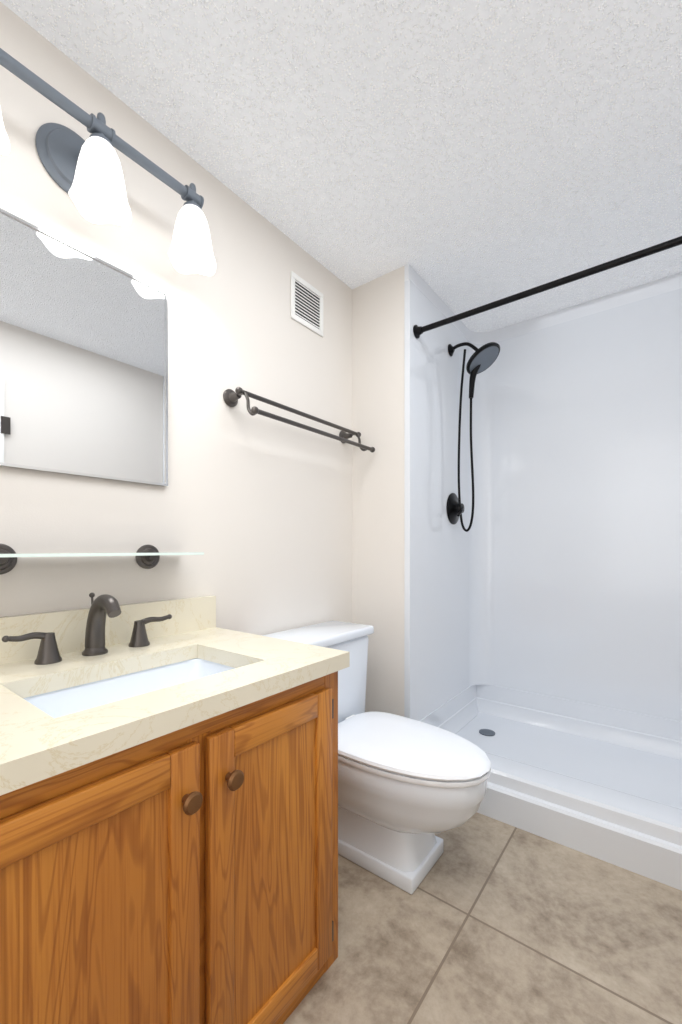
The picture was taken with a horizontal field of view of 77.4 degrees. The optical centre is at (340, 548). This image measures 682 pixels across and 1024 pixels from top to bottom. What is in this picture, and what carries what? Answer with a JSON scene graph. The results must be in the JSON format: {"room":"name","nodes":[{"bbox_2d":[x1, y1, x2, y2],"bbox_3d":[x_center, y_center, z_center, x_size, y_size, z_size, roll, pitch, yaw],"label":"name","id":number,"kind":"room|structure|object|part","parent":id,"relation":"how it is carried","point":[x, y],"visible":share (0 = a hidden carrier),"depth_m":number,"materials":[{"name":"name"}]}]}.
{"room":"bathroom","nodes":[
{"label":"bathroom","id":0,"kind":"room"},
{"bbox_2d":[0,2,351,635],"bbox_3d":[-0.467,-0.113,1.590,0.100,2.440,3.550,0,0,38],"label":"wall","id":1,"kind":"structure","parent":0,"point":[256,509],"depth_m":1.49,"materials":[{"name":"white paint"}]},
{"bbox_2d":[0,208,167,486],"bbox_3d":[-0.750,-0.510,1.125,0.014,0.619,0.621,0,0,38],"label":"mirror","id":2,"kind":"object","parent":1,"relation":"attached to","point":[83,363],"visible":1,"depth_m":1.16,"materials":[{"name":"clear glass"}]},
{"bbox_3d":[-0.750,-0.817,1.125,0.014,0.007,0.621,0,0,38],"label":"frame","id":3,"kind":"part","parent":2,"relation":"part of","materials":[{"name":"silver metal"}]},
{"bbox_3d":[-0.750,-0.204,1.125,0.014,0.007,0.621,0,0,38],"label":"frame","id":4,"kind":"part","parent":2,"relation":"part of","materials":[{"name":"silver metal"}]},
{"bbox_3d":[-0.563,-0.510,1.368,0.014,0.605,0.007,0,0,38],"label":"frame","id":5,"kind":"part","parent":2,"relation":"part of","materials":[{"name":"silver metal"}]},
{"bbox_2d":[0,544,203,574],"bbox_3d":[-0.673,0.025,1.127,0.134,0.076,0.625,0,0,38],"label":"glass shelf","id":6,"kind":"object","parent":1,"relation":"attached to","point":[147,556],"visible":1,"depth_m":1.09,"materials":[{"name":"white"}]},
{"bbox_3d":[-0.669,0.015,1.125,0.123,0.008,0.625,0,0,38],"label":"glass","id":7,"kind":"part","parent":6,"relation":"part of","materials":[{"name":"clear glass"}]},
{"bbox_2d":[0,48,215,275],"bbox_3d":[-0.641,-1.009,1.118,0.196,0.254,0.680,0,0,38],"label":"sconce","id":8,"kind":"object","parent":1,"relation":"attached to","point":[87,176],"visible":1,"depth_m":1.12,"materials":[{"name":"white glass"}]},
{"bbox_3d":[-0.784,-0.963,0.891,0.146,0.161,0.146,0,0,38],"label":"lamp shade","id":9,"kind":"part","parent":8,"relation":"part of","materials":[{"name":"white glass"}]},
{"bbox_3d":[-0.719,-1.048,1.153,0.030,0.176,0.176,0,0,38],"label":"plate","id":10,"kind":"part","parent":8,"relation":"part of","materials":[{"name":"grey metal"}]},
{"bbox_3d":[-0.621,-0.963,1.103,0.146,0.161,0.146,0,0,38],"label":"lamp shade","id":11,"kind":"part","parent":8,"relation":"part of","materials":[{"name":"white glass"}]},
{"bbox_3d":[-0.621,-1.075,1.103,0.021,0.075,0.021,0,0,38],"label":"stem","id":12,"kind":"part","parent":8,"relation":"part of","materials":[{"name":"grey metal"}]},
{"bbox_3d":[-0.458,-0.963,1.315,0.146,0.161,0.146,0,0,38],"label":"lamp shade","id":13,"kind":"part","parent":8,"relation":"part of","materials":[{"name":"white glass"}]},
{"bbox_3d":[-0.458,-1.075,1.315,0.021,0.075,0.021,0,0,38],"label":"stem","id":14,"kind":"part","parent":8,"relation":"part of","materials":[{"name":"grey metal"}]},
{"bbox_2d":[0,595,215,698],"bbox_3d":[-0.725,0.222,1.152,0.022,0.111,0.901,0,0,38],"label":"backsplash","id":15,"kind":"structure","parent":1,"relation":"attached to","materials":[{"name":"stone"}]},
{"bbox_2d":[223,387,374,452],"bbox_3d":[-0.131,-0.528,1.808,0.164,0.124,0.776,0,0,38],"label":"towel bar","id":16,"kind":"object","parent":1,"relation":"attached to","point":[231,397],"visible":1,"depth_m":1.66,"materials":[{"name":"brown metal"}]},
{"bbox_3d":[-0.334,-0.519,1.519,0.109,0.099,0.012,0,0,38],"label":"arm","id":17,"kind":"part","parent":16,"relation":"part of"},
{"bbox_3d":[0.087,-0.519,2.066,0.109,0.099,0.012,0,0,38],"label":"arm","id":18,"kind":"part","parent":16,"relation":"part of"},
{"bbox_2d":[291,271,322,336],"bbox_3d":[-0.150,-1.093,1.912,0.008,0.200,0.213,0,0,38],"label":"air vent","id":19,"kind":"object","parent":1,"relation":"in","point":[307,304],"visible":1,"depth_m":1.91,"materials":[{"name":"white metal"}]},
{"bbox_2d":[0,0,681,331],"bbox_3d":[0.298,-1.383,1.001,2.030,0.100,3.550,0,0,38],"label":"ceiling","id":20,"kind":"structure","parent":0,"point":[460,156],"depth_m":1.33,"materials":[{"name":"white paint"}]},
{"bbox_2d":[352,266,403,716],"bbox_3d":[0.447,-0.113,2.445,0.305,2.440,0.880,0,0,38],"label":"wall","id":21,"kind":"structure","parent":0,"point":[378,472],"depth_m":2.08,"materials":[{"name":"white paint"}]},
{"bbox_2d":[283,812,681,1023],"bbox_3d":[0.298,1.157,1.001,2.030,0.100,3.550,0,0,38],"label":"floor","id":22,"kind":"structure","parent":0,"point":[489,920],"depth_m":1.20,"materials":[{"name":"tile"}]},
{"bbox_2d":[0,592,349,1023],"bbox_3d":[-0.485,0.612,0.967,0.628,0.990,0.901,0,0,38],"label":"bathroom vanity","id":23,"kind":"object","parent":22,"relation":"on","point":[168,811],"visible":1,"depth_m":0.82,"materials":[{"name":"brown wood"}]},
{"bbox_3d":[-0.739,0.211,1.008,0.025,0.024,0.089,0,0,38],"label":"handle lever","id":24,"kind":"part","parent":23,"relation":"part of","materials":[{"name":"brown metal"}]},
{"bbox_3d":[-0.717,0.241,1.043,0.056,0.072,0.056,0,0,38],"label":"handle","id":25,"kind":"part","parent":23,"relation":"part of","materials":[{"name":"brown metal"}]},
{"bbox_3d":[-0.385,0.707,0.655,0.012,0.578,0.256,0,0,38],"label":"door panel","id":26,"kind":"part","parent":23,"relation":"part of","materials":[{"name":"brown wood"}]},
{"bbox_3d":[-0.382,0.391,0.652,0.020,0.058,0.252,0,0,38],"label":"door rail","id":27,"kind":"part","parent":23,"relation":"part of","materials":[{"name":"brown wood"}]},
{"bbox_2d":[81,592,121,656],"bbox_3d":[-0.615,0.197,1.099,0.153,0.160,0.060,0,0,38],"label":"faucet","id":28,"kind":"object","parent":23,"relation":"on","point":[103,605],"depth_m":1.10,"materials":[{"name":"brown metal"}]},
{"bbox_3d":[-0.579,0.241,1.222,0.056,0.072,0.056,0,0,38],"label":"handle","id":29,"kind":"part","parent":23,"relation":"part of","materials":[{"name":"brown metal"}]},
{"bbox_3d":[-0.550,0.211,1.253,0.025,0.024,0.089,0,0,38],"label":"handle lever","id":30,"kind":"part","parent":23,"relation":"part of","materials":[{"name":"brown metal"}]},
{"bbox_3d":[-0.268,0.451,0.759,0.031,0.038,0.038,0,0,38],"label":"knob","id":31,"kind":"part","parent":23,"relation":"part of","materials":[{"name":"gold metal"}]},
{"bbox_3d":[-0.211,0.451,0.834,0.031,0.038,0.038,0,0,38],"label":"knob","id":32,"kind":"part","parent":23,"relation":"part of","materials":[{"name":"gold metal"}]},
{"bbox_3d":[-0.146,0.707,0.966,0.012,0.578,0.260,0,0,38],"label":"door panel","id":33,"kind":"part","parent":23,"relation":"part of","materials":[{"name":"brown wood"}]},
{"bbox_3d":[-0.143,0.391,0.963,0.020,0.058,0.256,0,0,38],"label":"door rail","id":34,"kind":"part","parent":23,"relation":"part of","materials":[{"name":"brown wood"}]},
{"bbox_3d":[-0.143,1.023,0.963,0.020,0.058,0.256,0,0,38],"label":"door rail","id":35,"kind":"part","parent":23,"relation":"part of","materials":[{"name":"brown wood"}]},
{"bbox_2d":[262,621,490,893],"bbox_3d":[0.132,0.724,1.583,0.834,0.766,0.516,0,0,38],"label":"toilet","id":36,"kind":"object","parent":22,"relation":"on","point":[408,789],"visible":0.58,"depth_m":1.43,"materials":[{"name":"white ceramic"}]},
{"bbox_3d":[0.205,0.891,1.527,0.622,0.332,0.382,0,0,38],"label":"bowl","id":37,"kind":"part","parent":36,"relation":"part of","materials":[{"name":"white ceramic"}]},
{"bbox_3d":[0.231,0.713,1.507,0.582,0.017,0.394,0,0,38],"label":"seat","id":38,"kind":"part","parent":36,"relation":"part of","materials":[{"name":"white plastic"}]},
{"bbox_3d":[0.231,0.688,1.507,0.584,0.026,0.396,0,0,38],"label":"lid","id":39,"kind":"part","parent":36,"relation":"part of","materials":[{"name":"white plastic"}]},
{"bbox_2d":[404,263,681,890],"bbox_3d":[1.170,-0.112,1.884,1.521,2.438,0.883,0,0,38],"label":"shower","id":40,"kind":"object","parent":22,"relation":"on","point":[543,633],"visible":0.94,"depth_m":2.23,"materials":[{"name":"white plastic"}]},
{"bbox_2d":[447,342,499,531],"bbox_3d":[0.714,-0.608,2.271,0.268,1.034,0.233,0,0,38],"label":"shower head","id":41,"kind":"object","parent":40,"relation":"attached to","point":[483,358],"visible":1,"depth_m":2.26},
{"bbox_3d":[0.668,-1.071,2.294,0.165,0.085,0.018,0,0,38],"label":"arm","id":42,"kind":"part","parent":41,"relation":"part of"},
{"bbox_3d":[0.710,-0.894,2.256,0.066,0.184,0.042,0,0,38],"label":"handle","id":43,"kind":"part","parent":41,"relation":"part of","materials":[{"name":"black metal"}]},
{"bbox_2d":[413,236,681,338],"bbox_3d":[0.937,-1.033,1.582,1.462,0.060,0.060,0,0,38],"label":"shower rod","id":44,"kind":"object","parent":40,"relation":"attached to","point":[418,331],"visible":1,"depth_m":1.65,"materials":[{"name":"black metal"}]}
]}

